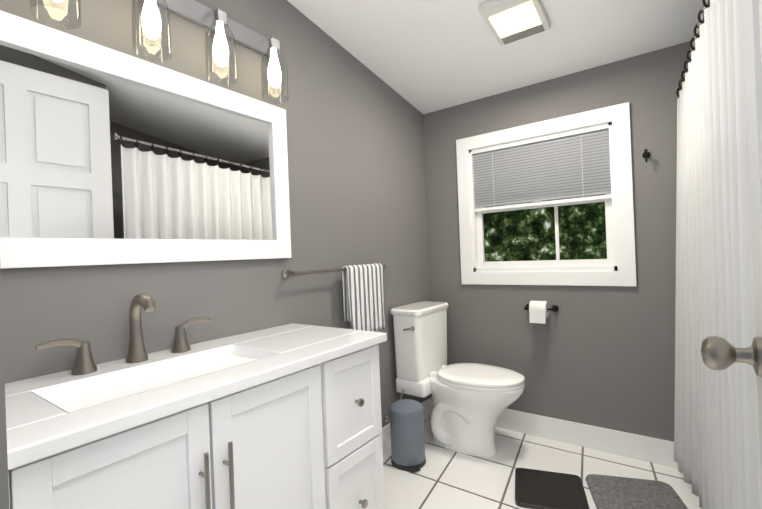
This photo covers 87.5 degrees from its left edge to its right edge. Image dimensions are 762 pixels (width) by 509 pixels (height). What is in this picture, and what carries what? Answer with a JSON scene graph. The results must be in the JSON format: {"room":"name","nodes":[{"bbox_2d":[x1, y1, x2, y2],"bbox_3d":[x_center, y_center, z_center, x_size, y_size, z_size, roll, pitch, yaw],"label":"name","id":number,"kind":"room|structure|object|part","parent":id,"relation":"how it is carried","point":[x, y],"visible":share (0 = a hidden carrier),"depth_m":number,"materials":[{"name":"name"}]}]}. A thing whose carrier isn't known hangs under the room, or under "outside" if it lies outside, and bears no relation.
{"room":"bathroom","nodes":[
{"label":"bathroom","id":0,"kind":"room"},
{"bbox_2d":[0,271,8,508],"bbox_3d":[-0.363,-0.188,0.360,1.500,2.440,0.096,-2,0,36],"label":"wall","id":1,"kind":"structure","parent":0,"point":[4,494],"depth_m":0.53,"materials":[{"name":"grey paint"}]},
{"bbox_2d":[700,0,761,492],"bbox_3d":[0.427,-0.019,0.362,0.193,2.020,0.811,-2,0,36],"label":"door","id":2,"kind":"structure","parent":1,"relation":"in","point":[718,353],"depth_m":0.65,"materials":[{"name":"white wood"}]},
{"bbox_3d":[0.644,0.165,0.649,0.193,0.066,0.102,-2,0,36],"label":"knob","id":3,"kind":"part","parent":2,"relation":"part of","materials":[{"name":"silver metal"}]},
{"bbox_2d":[0,0,430,427],"bbox_3d":[-0.360,-0.186,1.719,0.096,2.440,2.296,-2,0,36],"label":"wall","id":4,"kind":"structure","parent":0,"point":[356,161],"depth_m":1.61,"materials":[{"name":"grey paint"}]},
{"bbox_2d":[0,10,291,268],"bbox_3d":[-0.650,-0.272,1.220,0.024,0.593,0.928,-2,0,36],"label":"mirror","id":5,"kind":"object","parent":4,"relation":"attached to","point":[108,156],"visible":0.98,"depth_m":1.12,"materials":[{"name":"white"}]},
{"bbox_2d":[30,0,288,102],"bbox_3d":[-0.600,-0.699,1.216,0.137,0.266,0.800,-2,0,36],"label":"sconce","id":6,"kind":"object","parent":4,"relation":"attached to","point":[220,23],"visible":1,"depth_m":1.28,"materials":[{"name":"glass"}]},
{"bbox_2d":[282,263,385,331],"bbox_3d":[-0.169,0.212,1.808,0.080,0.330,0.635,-2,0,36],"label":"towel rail","id":7,"kind":"object","parent":4,"relation":"attached to","point":[363,300],"visible":1,"depth_m":1.86,"materials":[{"name":"white fabric"}]},
{"bbox_2d":[342,263,384,331],"bbox_3d":[-0.077,0.211,1.902,0.044,0.326,0.268,-2,0,36],"label":"towel","id":8,"kind":"object","parent":7,"relation":"hanging from","point":[363,299],"depth_m":1.87,"materials":[{"name":"white fabric"}]},
{"bbox_2d":[380,397,432,450],"bbox_3d":[0.009,0.963,2.071,0.011,0.116,1.129,-2,0,36],"label":"baseboard","id":9,"kind":"structure","parent":4,"relation":"attached to","point":[427,404],"depth_m":2.12,"materials":[{"name":"white wood"}]},
{"bbox_2d":[287,0,702,113],"bbox_3d":[0.466,-1.109,1.083,2.240,0.440,2.312,-2,0,36],"label":"ceiling","id":10,"kind":"structure","parent":0,"point":[425,56],"depth_m":1.81,"materials":[{"name":"white paint"}]},
{"bbox_2d":[478,0,549,45],"bbox_3d":[0.555,-0.980,1.646,0.216,0.034,0.264,-2,-9,36],"label":"recessed light","id":11,"kind":"object","parent":10,"relation":"in","point":[508,21],"visible":1,"depth_m":1.63,"materials":[{"name":"grey plastic"}]},
{"bbox_2d":[383,418,701,508],"bbox_3d":[0.271,1.032,0.698,2.240,0.048,3.256,-2,0,36],"label":"floor","id":12,"kind":"structure","parent":0,"point":[443,478],"depth_m":1.82,"materials":[{"name":"tile"}]},
{"bbox_2d":[5,293,386,508],"bbox_3d":[-0.433,0.566,1.086,0.480,0.940,0.950,-2,0,36],"label":"bathroom vanity","id":13,"kind":"object","parent":12,"relation":"on","point":[287,416],"visible":1,"depth_m":0.93,"materials":[{"name":"white wood"}]},
{"bbox_2d":[5,323,386,469],"bbox_3d":[-0.448,0.294,1.089,0.470,0.028,0.950,-2,0,36],"label":"countertop","id":14,"kind":"structure","parent":13,"relation":"on","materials":[{"name":"white stone"}]},
{"bbox_2d":[35,293,210,375],"bbox_3d":[-0.637,0.196,1.060,0.127,0.184,0.425,-2,0,36],"label":"faucet","id":15,"kind":"object","parent":14,"relation":"on","point":[137,359],"depth_m":1.06,"materials":[{"name":"silver metal"}]},
{"bbox_2d":[32,345,279,412],"bbox_3d":[-0.512,0.333,0.980,0.232,0.100,0.484,-2,0,36],"label":"basin","id":16,"kind":"object","parent":14,"relation":"in","point":[84,393],"depth_m":0.98,"materials":[{"name":"white ceramic"}]},
{"bbox_2d":[389,399,425,471],"bbox_3d":[0.136,0.868,1.948,0.183,0.294,0.179,-2,0,36],"label":"trash can","id":17,"kind":"object","parent":12,"relation":"on","point":[407,434],"visible":1,"depth_m":1.88,"materials":[{"name":"slate-blue painted metal"},{"name":"black plastic"}]},
{"bbox_2d":[385,301,524,456],"bbox_3d":[0.401,0.642,2.072,0.654,0.727,0.428,-2,0,36],"label":"toilet","id":18,"kind":"object","parent":12,"relation":"on","point":[471,402],"visible":0.98,"depth_m":2.05,"materials":[{"name":"white ceramic"}]},
{"bbox_2d":[515,468,589,508],"bbox_3d":[0.704,0.985,1.663,0.272,0.017,0.272,-2,0,19],"label":"scale","id":19,"kind":"object","parent":12,"relation":"on","point":[537,489],"visible":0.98,"depth_m":1.65,"materials":[{"name":"black glass"}]},
{"bbox_2d":[585,474,687,508],"bbox_3d":[0.979,0.973,1.445,0.328,0.018,0.584,-2,0,16],"label":"bath rug","id":20,"kind":"object","parent":12,"relation":"on","point":[611,492],"visible":0.96,"depth_m":1.60,"materials":[{"name":"grey fabric"}]},
{"bbox_2d":[423,41,690,441],"bbox_3d":[1.192,-0.246,1.948,2.144,2.440,0.096,-2,0,36],"label":"wall","id":21,"kind":"structure","parent":0,"point":[601,356],"depth_m":2.01,"materials":[{"name":"grey paint"}]},
{"bbox_2d":[524,301,558,323],"bbox_3d":[0.837,0.300,2.100,0.171,0.111,0.097,-2,0,36],"label":"toilet paper holder","id":22,"kind":"object","parent":21,"relation":"attached to","point":[539,311],"visible":1,"depth_m":2.07,"materials":[{"name":"white paper"}]},
{"bbox_2d":[456,102,636,286],"bbox_3d":[0.860,-0.271,2.179,0.890,0.871,0.112,-2,0,36],"label":"window","id":23,"kind":"structure","parent":21,"relation":"in","point":[617,267],"depth_m":2.07,"materials":[{"name":"white wood"}]},
{"bbox_2d":[472,126,611,211],"bbox_3d":[0.837,-0.447,2.158,0.723,0.367,0.038,-2,0,36],"label":"window blind","id":24,"kind":"object","parent":23,"relation":"attached to","point":[573,165],"visible":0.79,"depth_m":2.13,"materials":[{"name":"white plastic"}]},
{"bbox_2d":[495,409,677,467],"bbox_3d":[0.876,0.929,2.144,1.328,0.116,0.011,-2,0,36],"label":"baseboard","id":25,"kind":"structure","parent":21,"relation":"attached to","point":[646,448],"depth_m":2.00,"materials":[{"name":"white wood"}]},
{"bbox_2d":[642,149,650,161],"bbox_3d":[1.220,-0.452,1.828,0.032,0.059,0.053,-2,0,36],"label":"hook","id":26,"kind":"object","parent":21,"relation":"attached to","point":[646,155],"visible":0.98,"depth_m":1.84,"materials":[{"name":"brown metal"}]},
{"bbox_2d":[674,0,761,508],"bbox_3d":[1.037,0.056,1.237,0.092,1.750,1.248,-2,0,29],"label":"shower curtain","id":27,"kind":"object","parent":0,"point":[716,442],"visible":0.96,"depth_m":1.15,"materials":[{"name":"white fabric"}]},
{"label":"outside","id":28,"kind":"structure","parent":0,"visible":0},
{"bbox_2d":[483,194,606,261],"bbox_3d":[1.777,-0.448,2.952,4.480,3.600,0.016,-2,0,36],"label":"trees","id":29,"kind":"object","parent":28,"point":[523,235],"depth_m":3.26,"materials":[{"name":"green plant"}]}
]}

